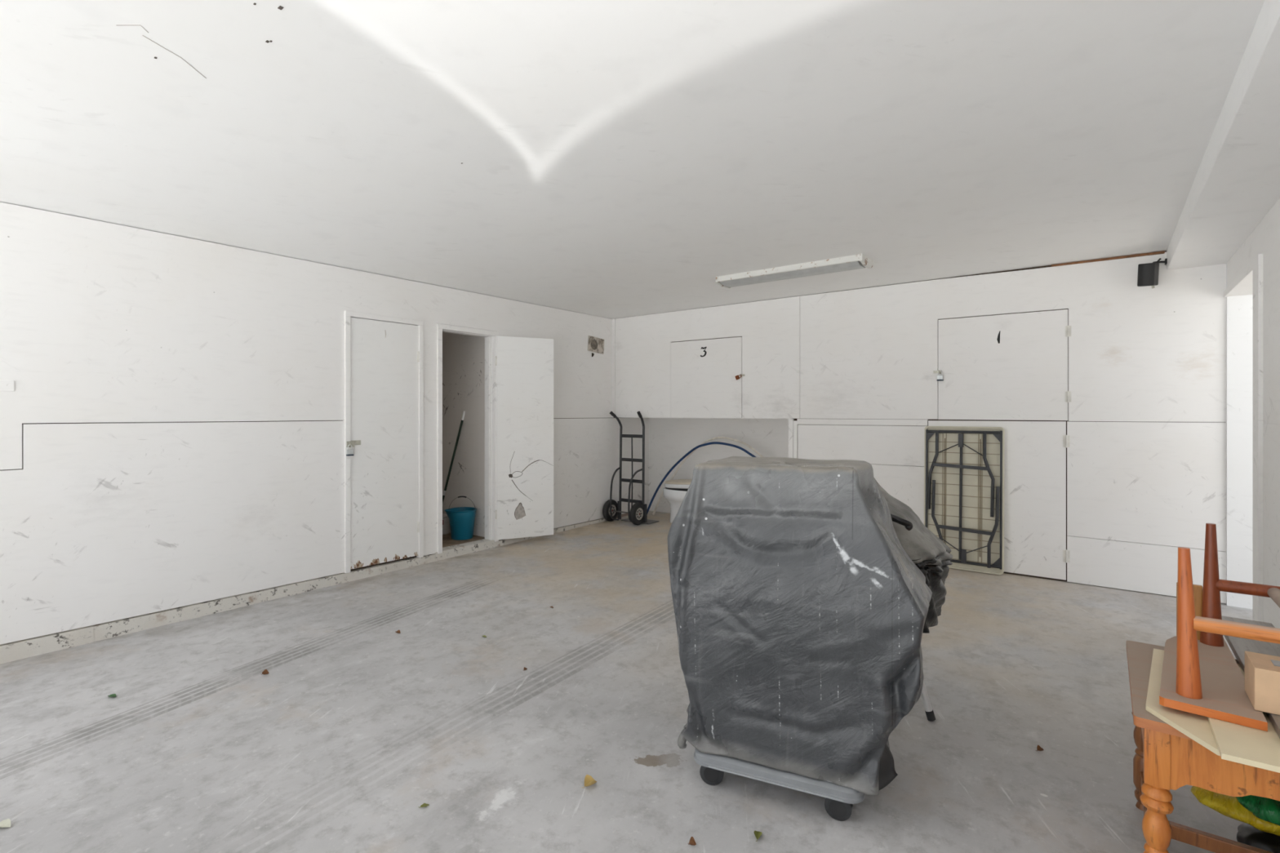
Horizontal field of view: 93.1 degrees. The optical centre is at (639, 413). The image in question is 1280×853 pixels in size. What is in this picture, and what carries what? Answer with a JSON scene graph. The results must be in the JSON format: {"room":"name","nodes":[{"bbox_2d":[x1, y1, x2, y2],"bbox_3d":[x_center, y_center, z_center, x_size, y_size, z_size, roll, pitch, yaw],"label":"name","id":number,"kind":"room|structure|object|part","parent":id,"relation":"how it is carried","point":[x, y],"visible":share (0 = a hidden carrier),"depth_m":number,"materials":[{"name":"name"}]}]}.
{"room":"garage","nodes":[
{"label":"garage","id":0,"kind":"room"},
{"bbox_2d":[0,201,648,644],"bbox_3d":[-2.070,0.172,5.192,0.120,2.636,7.150,0,0,37],"label":"wall","id":1,"kind":"structure","parent":0,"point":[172,424],"depth_m":3.96,"materials":[{"name":"painted plywood"},{"name":"paint"}]},
{"bbox_2d":[0,380,14,391],"bbox_3d":[-3.461,-0.148,3.268,0.006,0.060,0.124,0,0,37],"label":"outlet cover","id":2,"kind":"object","parent":1,"relation":"attached to","point":[5,385],"visible":1,"depth_m":3.29,"materials":[{"name":"paint"}]},
{"bbox_3d":[-3.273,0.657,3.551,0.040,1.190,3.082,0,0,37],"label":"panel","id":3,"kind":"part","parent":1,"relation":"part of","materials":[{"name":"paint"}]},
{"bbox_2d":[0,518,606,664],"bbox_3d":[-2.306,1.377,4.869,0.138,0.267,6.351,0,0,37],"label":"baseboard","id":4,"kind":"structure","parent":1,"relation":"attached to","point":[26,648],"depth_m":4.04,"materials":[{"name":"paint"}]},
{"bbox_3d":[-2.281,-0.417,4.850,0.040,1.448,6.350,0,0,37],"label":"panel","id":5,"kind":"part","parent":1,"relation":"part of","materials":[{"name":"paint"}]},
{"bbox_2d":[342,311,423,573],"bbox_3d":[-2.104,0.227,5.029,0.092,2.062,0.686,0,0,37],"label":"door","id":6,"kind":"structure","parent":1,"relation":"in","point":[384,420],"depth_m":5.01,"materials":[{"name":"paint"}]},
{"bbox_2d":[346,444,353,456],"bbox_3d":[-2.276,0.290,4.758,0.022,0.090,0.051,0,0,37],"label":"padlock","id":7,"kind":"object","parent":6,"relation":"hanging from","point":[349,452],"visible":1,"depth_m":4.75,"materials":[{"name":"metal"}]},
{"bbox_3d":[-1.877,0.224,5.379,0.040,2.056,0.146,0,0,37],"label":"panel","id":8,"kind":"part","parent":1,"relation":"part of","materials":[{"name":"paint"}]},
{"bbox_2d":[436,323,553,553],"bbox_3d":[-1.430,0.229,5.903,1.217,2.058,0.277,0,0,-40],"label":"door","id":9,"kind":"structure","parent":1,"relation":"in","point":[519,371],"depth_m":5.99,"materials":[{"name":"paint"}]},
{"bbox_3d":[-1.651,0.229,5.726,0.138,2.058,0.680,0,0,37],"label":"casing","id":10,"kind":"part","parent":9,"relation":"part of","materials":[{"name":"paint"}]},
{"bbox_2d":[587,335,604,354],"bbox_3d":[-0.512,-0.800,7.116,0.021,0.194,0.281,0,0,37],"label":"air vent","id":11,"kind":"object","parent":1,"relation":"in","point":[595,344],"visible":1,"depth_m":7.10,"materials":[{"name":"grey metal"}]},
{"bbox_3d":[-0.659,0.657,6.973,0.040,1.190,2.505,0,0,37],"label":"panel","id":12,"kind":"part","parent":1,"relation":"part of","materials":[{"name":"paint"}]},
{"bbox_2d":[442,332,484,537],"bbox_3d":[-1.855,0.122,6.339,0.930,2.536,0.065,0,0,37],"label":"wall","id":13,"kind":"structure","parent":0,"point":[463,355],"depth_m":6.27,"materials":[{"name":"paint"}]},
{"bbox_2d":[442,533,484,547],"bbox_3d":[-2.063,1.316,6.020,0.885,0.148,0.695,0,0,37],"label":"floor","id":14,"kind":"structure","parent":0,"point":[447,540],"depth_m":5.90,"materials":[{"name":"beige concrete"}]},
{"bbox_2d":[442,513,450,534],"bbox_3d":[-2.048,1.147,6.275,0.174,0.190,0.172,0,0,37],"label":"paint can","id":15,"kind":"object","parent":14,"relation":"on","point":[446,523],"visible":0.3,"depth_m":6.22,"materials":[{"name":"metal"}]},
{"bbox_2d":[442,410,466,504],"bbox_3d":[-1.985,0.609,6.328,0.426,1.264,0.026,0,0,26],"label":"pole","id":16,"kind":"object","parent":14,"relation":"on","point":[464,411],"visible":0.89,"depth_m":6.30,"materials":[{"name":"black metal"}]},
{"bbox_2d":[444,495,476,540],"bbox_3d":[-1.770,1.033,6.030,0.288,0.419,0.292,0,0,37],"label":"bucket","id":17,"kind":"object","parent":14,"relation":"on","point":[461,519],"visible":1,"depth_m":5.94,"materials":[{"name":"teal plastic"}]},
{"bbox_2d":[0,511,1253,852],"bbox_3d":[0.230,1.324,3.529,5.556,0.091,7.300,0,0,37],"label":"floor","id":18,"kind":"structure","parent":0,"point":[355,724],"depth_m":2.58,"materials":[{"name":"concrete"}]},
{"bbox_2d":[0,818,10,827],"bbox_3d":[-2.087,1.346,1.985,0.040,0.016,0.053,0,0,-42],"label":"dry leaf","id":19,"kind":"object","parent":18,"relation":"on","point":[6,823],"visible":1,"depth_m":1.99,"materials":[{"name":"white"}]},
{"bbox_2d":[107,693,115,697],"bbox_3d":[-2.511,1.344,2.881,0.059,0.009,0.028,0,0,17],"label":"dry leaf","id":20,"kind":"object","parent":18,"relation":"on","point":[112,695],"visible":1,"depth_m":2.89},
{"bbox_2d":[261,669,269,675],"bbox_3d":[-1.926,1.331,3.113,0.032,0.022,0.026,0,0,31],"label":"dry leaf","id":21,"kind":"object","parent":18,"relation":"on","point":[265,671],"visible":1,"depth_m":3.11,"materials":[{"name":"brown plant"}]},
{"bbox_2d":[419,803,429,808],"bbox_3d":[-0.737,1.340,2.067,0.036,0.008,0.017,0,0,-23],"label":"dry leaf","id":22,"kind":"object","parent":18,"relation":"on","point":[424,805],"visible":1,"depth_m":2.07,"materials":[{"name":"green plant"}]},
{"bbox_2d":[584,774,596,786],"bbox_3d":[-0.182,1.323,2.177,0.045,0.031,0.040,0,0,13],"label":"dry leaf","id":23,"kind":"object","parent":18,"relation":"on","point":[588,780],"visible":1,"depth_m":2.18,"materials":[{"name":"yellow plant"}]},
{"bbox_2d":[602,411,659,524],"bbox_3d":[-0.112,0.633,7.170,0.530,1.314,0.428,0,0,37],"label":"hand truck","id":24,"kind":"object","parent":18,"relation":"on","point":[637,514],"visible":1,"depth_m":7.13,"materials":[{"name":"grey paint"}]},
{"bbox_3d":[0.000,1.283,7.219,0.410,0.010,0.215,0,0,37],"label":"toe plate","id":25,"kind":"part","parent":24,"relation":"part of","materials":[{"name":"grey metal"}]},
{"bbox_2d":[662,479,692,523],"bbox_3d":[0.564,1.029,7.074,0.642,0.513,0.380,0,0,37],"label":"toilet","id":26,"kind":"object","parent":18,"relation":"on","point":[674,491],"visible":0.49,"depth_m":7.01,"materials":[{"name":"white ceramic"}]},
{"bbox_3d":[0.555,1.087,7.081,0.620,0.397,0.380,0,0,37],"label":"bowl","id":27,"kind":"part","parent":26,"relation":"part of","materials":[{"name":"white ceramic"}]},
{"bbox_3d":[0.570,0.802,7.070,0.609,0.059,0.374,0,0,37],"label":"seat lid","id":28,"kind":"part","parent":26,"relation":"part of","materials":[{"name":"white plastic"}]},
{"bbox_2d":[688,836,696,845],"bbox_3d":[0.161,1.328,1.879,0.019,0.021,0.020,0,0,-27],"label":"dry leaf","id":29,"kind":"object","parent":18,"relation":"on","point":[691,842],"visible":1,"depth_m":1.88,"materials":[{"name":"brown plant"}]},
{"bbox_2d":[647,441,755,513],"bbox_3d":[0.841,0.803,7.026,1.945,0.945,0.027,0,0,37],"label":"pipe","id":30,"kind":"object","parent":18,"relation":"on","point":[712,442],"visible":0.73,"depth_m":7.21,"materials":[{"name":"blue plastic"}]},
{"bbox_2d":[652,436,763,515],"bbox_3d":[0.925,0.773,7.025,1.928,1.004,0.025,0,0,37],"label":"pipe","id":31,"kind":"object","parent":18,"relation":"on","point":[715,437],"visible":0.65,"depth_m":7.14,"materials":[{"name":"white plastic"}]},
{"bbox_2d":[754,831,762,841],"bbox_3d":[0.370,1.328,1.910,0.037,0.017,0.028,0,0,-31],"label":"dry leaf","id":32,"kind":"object","parent":18,"relation":"on","point":[757,834],"visible":1,"depth_m":1.91,"materials":[{"name":"green plant"}]},
{"bbox_2d":[693,748,865,821],"bbox_3d":[0.558,1.272,2.291,0.584,0.130,0.564,0,0,25],"label":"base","id":33,"kind":"object","parent":18,"relation":"on","point":[839,802],"visible":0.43,"depth_m":2.03,"materials":[{"name":"grey plastic"}]},
{"bbox_2d":[667,456,932,795],"bbox_3d":[0.598,0.730,2.267,0.892,1.105,0.575,0,0,25],"label":"covered grill","id":34,"kind":"object","parent":33,"relation":"on","point":[801,608],"visible":1,"depth_m":2.03,"materials":[{"name":"grey fabric"}]},
{"bbox_2d":[874,478,952,720],"bbox_3d":[1.167,0.817,2.783,0.484,1.018,0.532,0,0,33],"label":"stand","id":35,"kind":"object","parent":18,"relation":"on","point":[932,557],"visible":0.32,"depth_m":2.62,"materials":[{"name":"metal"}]},
{"bbox_3d":[1.179,0.989,2.675,0.218,0.646,0.029,0,0,39],"label":"leg","id":36,"kind":"part","parent":35,"relation":"part of","materials":[{"name":"metal"}]},
{"bbox_2d":[924,426,1004,574],"bbox_3d":[2.654,0.698,4.989,0.585,1.175,0.091,0,-2,37],"label":"folding table","id":37,"kind":"object","parent":18,"relation":"on","point":[964,467],"visible":0.81,"depth_m":4.98,"materials":[{"name":"beige plastic"}]},
{"bbox_3d":[2.439,0.691,5.160,0.016,1.100,0.022,0,-2,37],"label":"rail","id":38,"kind":"part","parent":37,"relation":"part of","materials":[{"name":"black metal"}]},
{"bbox_3d":[2.474,0.486,5.120,0.085,0.650,0.025,0,-2,37],"label":"leg","id":39,"kind":"part","parent":37,"relation":"part of","materials":[{"name":"grey paint"}]},
{"bbox_3d":[2.483,0.898,5.071,0.085,0.670,0.025,0,-2,37],"label":"leg","id":40,"kind":"part","parent":37,"relation":"part of","materials":[{"name":"grey paint"}]},
{"bbox_3d":[2.574,0.293,5.056,0.172,0.092,0.008,0,-2,37],"label":"brace rod","id":41,"kind":"part","parent":37,"relation":"part of","materials":[{"name":"grey paint"}]},
{"bbox_3d":[2.571,1.093,5.002,0.160,0.107,0.008,0,-2,37],"label":"brace rod","id":42,"kind":"part","parent":37,"relation":"part of","materials":[{"name":"grey paint"}]},
{"bbox_3d":[2.642,0.693,4.994,0.025,1.025,0.021,0,-2,37],"label":"rail","id":43,"kind":"part","parent":37,"relation":"part of","materials":[{"name":"black metal"}]},
{"bbox_3d":[2.664,0.156,5.002,0.545,0.023,0.023,0,-2,37],"label":"rail","id":44,"kind":"part","parent":37,"relation":"part of","materials":[{"name":"black metal"}]},
{"bbox_3d":[2.718,0.301,4.945,0.160,0.107,0.008,0,-2,37],"label":"brace rod","id":45,"kind":"part","parent":37,"relation":"part of","materials":[{"name":"grey paint"}]},
{"bbox_3d":[2.646,1.224,4.978,0.545,0.023,0.023,0,-2,37],"label":"rail","id":46,"kind":"part","parent":37,"relation":"part of","materials":[{"name":"grey paint"}]},
{"bbox_3d":[2.716,1.100,4.891,0.172,0.092,0.008,0,-2,37],"label":"brace rod","id":47,"kind":"part","parent":37,"relation":"part of","materials":[{"name":"grey paint"}]},
{"bbox_3d":[2.801,0.496,4.870,0.085,0.670,0.025,0,-2,37],"label":"leg","id":48,"kind":"part","parent":37,"relation":"part of","materials":[{"name":"grey paint"}]},
{"bbox_3d":[2.810,0.908,4.820,0.085,0.650,0.025,0,-2,37],"label":"leg","id":49,"kind":"part","parent":37,"relation":"part of","materials":[{"name":"grey paint"}]},
{"bbox_3d":[2.876,0.691,4.827,0.016,1.100,0.022,0,-2,37],"label":"rail","id":50,"kind":"part","parent":37,"relation":"part of","materials":[{"name":"black metal"}]},
{"bbox_2d":[1035,745,1043,751],"bbox_3d":[1.564,1.313,2.374,0.021,0.019,0.024,0,0,-44],"label":"dry leaf","id":51,"kind":"object","parent":18,"relation":"on","point":[1038,748],"visible":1,"depth_m":2.37,"materials":[{"name":"brown plant"}]},
{"bbox_2d":[1126,640,1279,852],"bbox_3d":[1.704,1.059,1.656,0.572,0.552,0.664,0,0,37],"label":"end table","id":52,"kind":"object","parent":18,"relation":"on","point":[1165,759],"visible":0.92,"depth_m":1.56,"materials":[{"name":"brown wood"}]},
{"bbox_3d":[1.696,1.066,2.038,0.068,0.522,0.068,0,0,37],"label":"leg","id":53,"kind":"part","parent":52,"relation":"part of","materials":[{"name":"brown wood"}]},
{"bbox_3d":[1.350,1.070,1.584,0.068,0.530,0.068,0,0,37],"label":"leg","id":54,"kind":"part","parent":52,"relation":"part of","materials":[{"name":"orange wood"}]},
{"bbox_2d":[1176,582,1202,639],"bbox_3d":[1.799,0.671,1.986,0.063,0.222,0.016,0,0,37],"label":"wooden slat","id":55,"kind":"object","parent":52,"relation":"on","point":[1197,589],"visible":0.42,"depth_m":1.97,"materials":[{"name":"brown wood"}]},
{"bbox_2d":[1145,648,1240,755],"bbox_3d":[1.624,0.776,1.589,0.474,0.012,0.692,0,0,37],"label":"board","id":56,"kind":"object","parent":52,"relation":"on","point":[1197,727],"visible":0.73,"depth_m":1.54,"materials":[{"name":"laminate"}]},
{"bbox_2d":[1207,666,1279,773],"bbox_3d":[1.644,0.763,1.500,0.374,0.012,0.668,0,0,37],"label":"board","id":57,"kind":"object","parent":56,"relation":"on","point":[1236,743],"visible":0.33,"depth_m":1.39,"materials":[{"name":"laminate"}]},
{"bbox_2d":[1159,523,1279,731],"bbox_3d":[1.751,0.554,1.673,0.519,0.403,0.693,0,0,37],"label":"stool","id":58,"kind":"object","parent":57,"relation":"on","point":[1202,677],"visible":1,"depth_m":1.58,"materials":[{"name":"brown wood"}]},
{"bbox_3d":[1.431,0.544,1.580,0.052,0.382,0.052,0,0,37],"label":"leg","id":59,"kind":"part","parent":58,"relation":"part of","materials":[{"name":"orange wood"}]},
{"bbox_3d":[1.822,0.543,1.932,0.056,0.381,0.056,0,0,37],"label":"leg","id":60,"kind":"part","parent":58,"relation":"part of","materials":[{"name":"brown wood"}]},
{"bbox_2d":[1222,616,1279,738],"bbox_3d":[1.835,0.745,1.749,0.143,0.022,1.040,0,0,37],"label":"plank","id":61,"kind":"object","parent":57,"relation":"on","point":[1238,646],"visible":0.36,"depth_m":1.90,"materials":[{"name":"white wood"}]},
{"bbox_2d":[1244,650,1279,715],"bbox_3d":[1.623,0.680,1.499,0.166,0.106,0.135,0,0,37],"label":"cardboard box","id":62,"kind":"object","parent":61,"relation":"on","point":[1262,671],"visible":1,"depth_m":1.49,"materials":[{"name":"brown cardboard"}]},
{"bbox_2d":[1236,823,1279,852],"bbox_3d":[1.918,1.274,1.735,0.306,0.110,0.215,0,0,37],"label":"plastic bag","id":63,"kind":"object","parent":18,"relation":"on","point":[1247,834],"visible":0.59,"depth_m":1.77,"materials":[{"name":"black plastic"}]},
{"bbox_2d":[1191,786,1279,835],"bbox_3d":[1.872,1.173,1.760,0.405,0.077,0.202,0,0,40],"label":"plastic bag","id":64,"kind":"object","parent":63,"relation":"on","point":[1229,806],"visible":0.54,"depth_m":1.78,"materials":[{"name":"yellow plastic"}]},
{"bbox_2d":[1235,795,1279,826],"bbox_3d":[1.839,1.102,1.641,0.332,0.087,0.171,0,0,40],"label":"plastic bag","id":65,"kind":"object","parent":64,"relation":"on","point":[1265,809],"visible":0.59,"depth_m":1.68,"materials":[{"name":"green plastic"}]},
{"bbox_2d":[0,0,1264,319],"bbox_3d":[-0.217,-1.270,3.651,7.096,0.252,7.750,0,0,37],"label":"ceiling","id":66,"kind":"structure","parent":0,"point":[612,159],"depth_m":2.44,"materials":[{"name":"paint"}]},
{"bbox_2d":[715,253,875,288],"bbox_3d":[1.209,-1.112,4.843,1.208,0.068,0.314,0,0,37],"label":"fluorescent light","id":67,"kind":"object","parent":66,"relation":"attached to","point":[856,261],"visible":1,"depth_m":4.71,"materials":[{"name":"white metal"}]},
{"bbox_2d":[720,261,865,287],"bbox_3d":[1.200,-1.109,4.848,1.145,0.050,0.275,0,0,37],"label":"diffuser","id":68,"kind":"object","parent":67,"relation":"attached to","point":[815,268],"depth_m":4.75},
{"bbox_2d":[1166,0,1279,270],"bbox_3d":[1.902,-1.076,1.654,0.304,0.140,6.350,0,0,37],"label":"beam","id":69,"kind":"structure","parent":66,"relation":"attached to","point":[1236,184],"depth_m":2.50,"materials":[{"name":"paint"}]},
{"bbox_2d":[612,250,1253,608],"bbox_3d":[2.211,0.090,5.898,6.066,2.800,0.830,0,0,37],"label":"wall","id":70,"kind":"structure","parent":0,"point":[854,369],"depth_m":4.59,"materials":[{"name":"white paint"}]},
{"bbox_2d":[671,337,744,417],"bbox_3d":[0.712,-0.371,6.551,0.928,0.849,0.053,0,0,37],"label":"door","id":71,"kind":"structure","parent":70,"relation":"in","point":[704,384],"depth_m":6.55,"materials":[{"name":"paint"}]},
{"bbox_3d":[0.636,-0.544,6.629,2.336,1.194,0.020,0,0,37],"label":"panel","id":72,"kind":"part","parent":70,"relation":"part of","materials":[{"name":"paint"}]},
{"bbox_2d":[788,418,797,457],"bbox_3d":[1.507,0.673,5.960,0.088,1.234,0.026,0,0,37],"label":"trim","id":73,"kind":"structure","parent":70,"relation":"attached to","point":[793,426],"depth_m":5.95,"materials":[{"name":"paint"}]},
{"bbox_3d":[2.014,0.287,5.577,1.172,0.347,0.020,0,0,37],"label":"panel","id":74,"kind":"part","parent":70,"relation":"part of","materials":[{"name":"paint"}]},
{"bbox_3d":[2.014,0.875,5.577,1.172,0.822,0.020,0,0,37],"label":"panel","id":75,"kind":"part","parent":70,"relation":"part of","materials":[{"name":"paint"}]},
{"bbox_2d":[928,420,1070,580],"bbox_3d":[2.874,0.669,4.911,0.993,1.210,0.033,0,0,37],"label":"door","id":76,"kind":"structure","parent":70,"relation":"in","point":[1035,468],"depth_m":4.74,"materials":[{"name":"paint"}]},
{"bbox_2d":[933,309,1071,420],"bbox_3d":[2.887,-0.368,4.886,0.960,0.852,0.058,0,0,37],"label":"door","id":77,"kind":"structure","parent":70,"relation":"in","point":[1013,366],"depth_m":4.86,"materials":[{"name":"paint"}]},
{"bbox_2d":[937,370,943,381],"bbox_3d":[2.542,-0.316,5.135,0.048,0.086,0.022,0,0,37],"label":"padlock","id":78,"kind":"object","parent":77,"relation":"hanging from","point":[940,378],"visible":1,"depth_m":5.13,"materials":[{"name":"metal"}]},
{"bbox_3d":[2.761,-0.540,5.005,3.006,1.202,0.020,0,0,37],"label":"panel","id":79,"kind":"part","parent":70,"relation":"part of","materials":[{"name":"paint"}]},
{"bbox_2d":[1051,250,1164,266],"bbox_3d":[3.439,-1.135,4.479,0.662,0.015,0.015,0,0,37],"label":"trim","id":80,"kind":"structure","parent":70,"relation":"attached to","point":[1163,251],"depth_m":4.45,"materials":[{"name":"brown wood"}]},
{"bbox_3d":[3.607,1.110,4.359,0.877,0.348,0.020,0,0,37],"label":"panel","id":81,"kind":"part","parent":70,"relation":"part of","materials":[{"name":"paint"}]},
{"bbox_3d":[3.607,0.499,4.359,0.877,0.869,0.020,0,0,37],"label":"panel","id":82,"kind":"part","parent":70,"relation":"part of","materials":[{"name":"paint"}]},
{"bbox_2d":[1137,257,1167,288],"bbox_3d":[3.569,-0.972,4.230,0.279,0.216,0.114,0,0,-32],"label":"wall speaker","id":83,"kind":"object","parent":70,"relation":"attached to","point":[1148,273],"visible":1,"depth_m":4.16,"materials":[{"name":"black plastic"}]},
{"bbox_2d":[1137,263,1153,285],"bbox_3d":[3.467,-0.950,4.158,0.012,0.142,0.080,-10,10,-38],"label":"grille","id":84,"kind":"object","parent":83,"relation":"attached to","point":[1145,271],"depth_m":4.15,"materials":[{"name":"black plastic"}]},
{"bbox_2d":[1226,197,1279,628],"bbox_3d":[2.075,0.172,1.503,0.164,2.636,6.320,0,0,37],"label":"wall","id":85,"kind":"structure","parent":0,"point":[1264,239],"depth_m":3.00,"materials":[{"name":"paint"}]},
{"bbox_2d":[1223,262,1253,297],"bbox_3d":[3.626,-0.799,3.669,0.019,0.042,1.050,0,0,37],"label":"trim","id":86,"kind":"structure","parent":85,"relation":"attached to","point":[1248,271],"depth_m":3.62,"materials":[{"name":"paint"}]},
{"bbox_2d":[1253,253,1263,622],"bbox_3d":[3.260,0.233,3.195,0.025,2.115,0.148,0,0,37],"label":"trim","id":87,"kind":"structure","parent":85,"relation":"attached to","point":[1258,423],"depth_m":3.14,"materials":[{"name":"paint"}]},
{"bbox_3d":[1.667,-0.478,1.100,0.004,1.054,5.085,0,0,37],"label":"panel","id":88,"kind":"part","parent":85,"relation":"part of","materials":[{"name":"paint"}]},
{"bbox_3d":[1.667,0.661,1.100,0.004,1.217,5.085,0,0,37],"label":"panel","id":89,"kind":"part","parent":85,"relation":"part of","materials":[{"name":"paint"}]}
]}

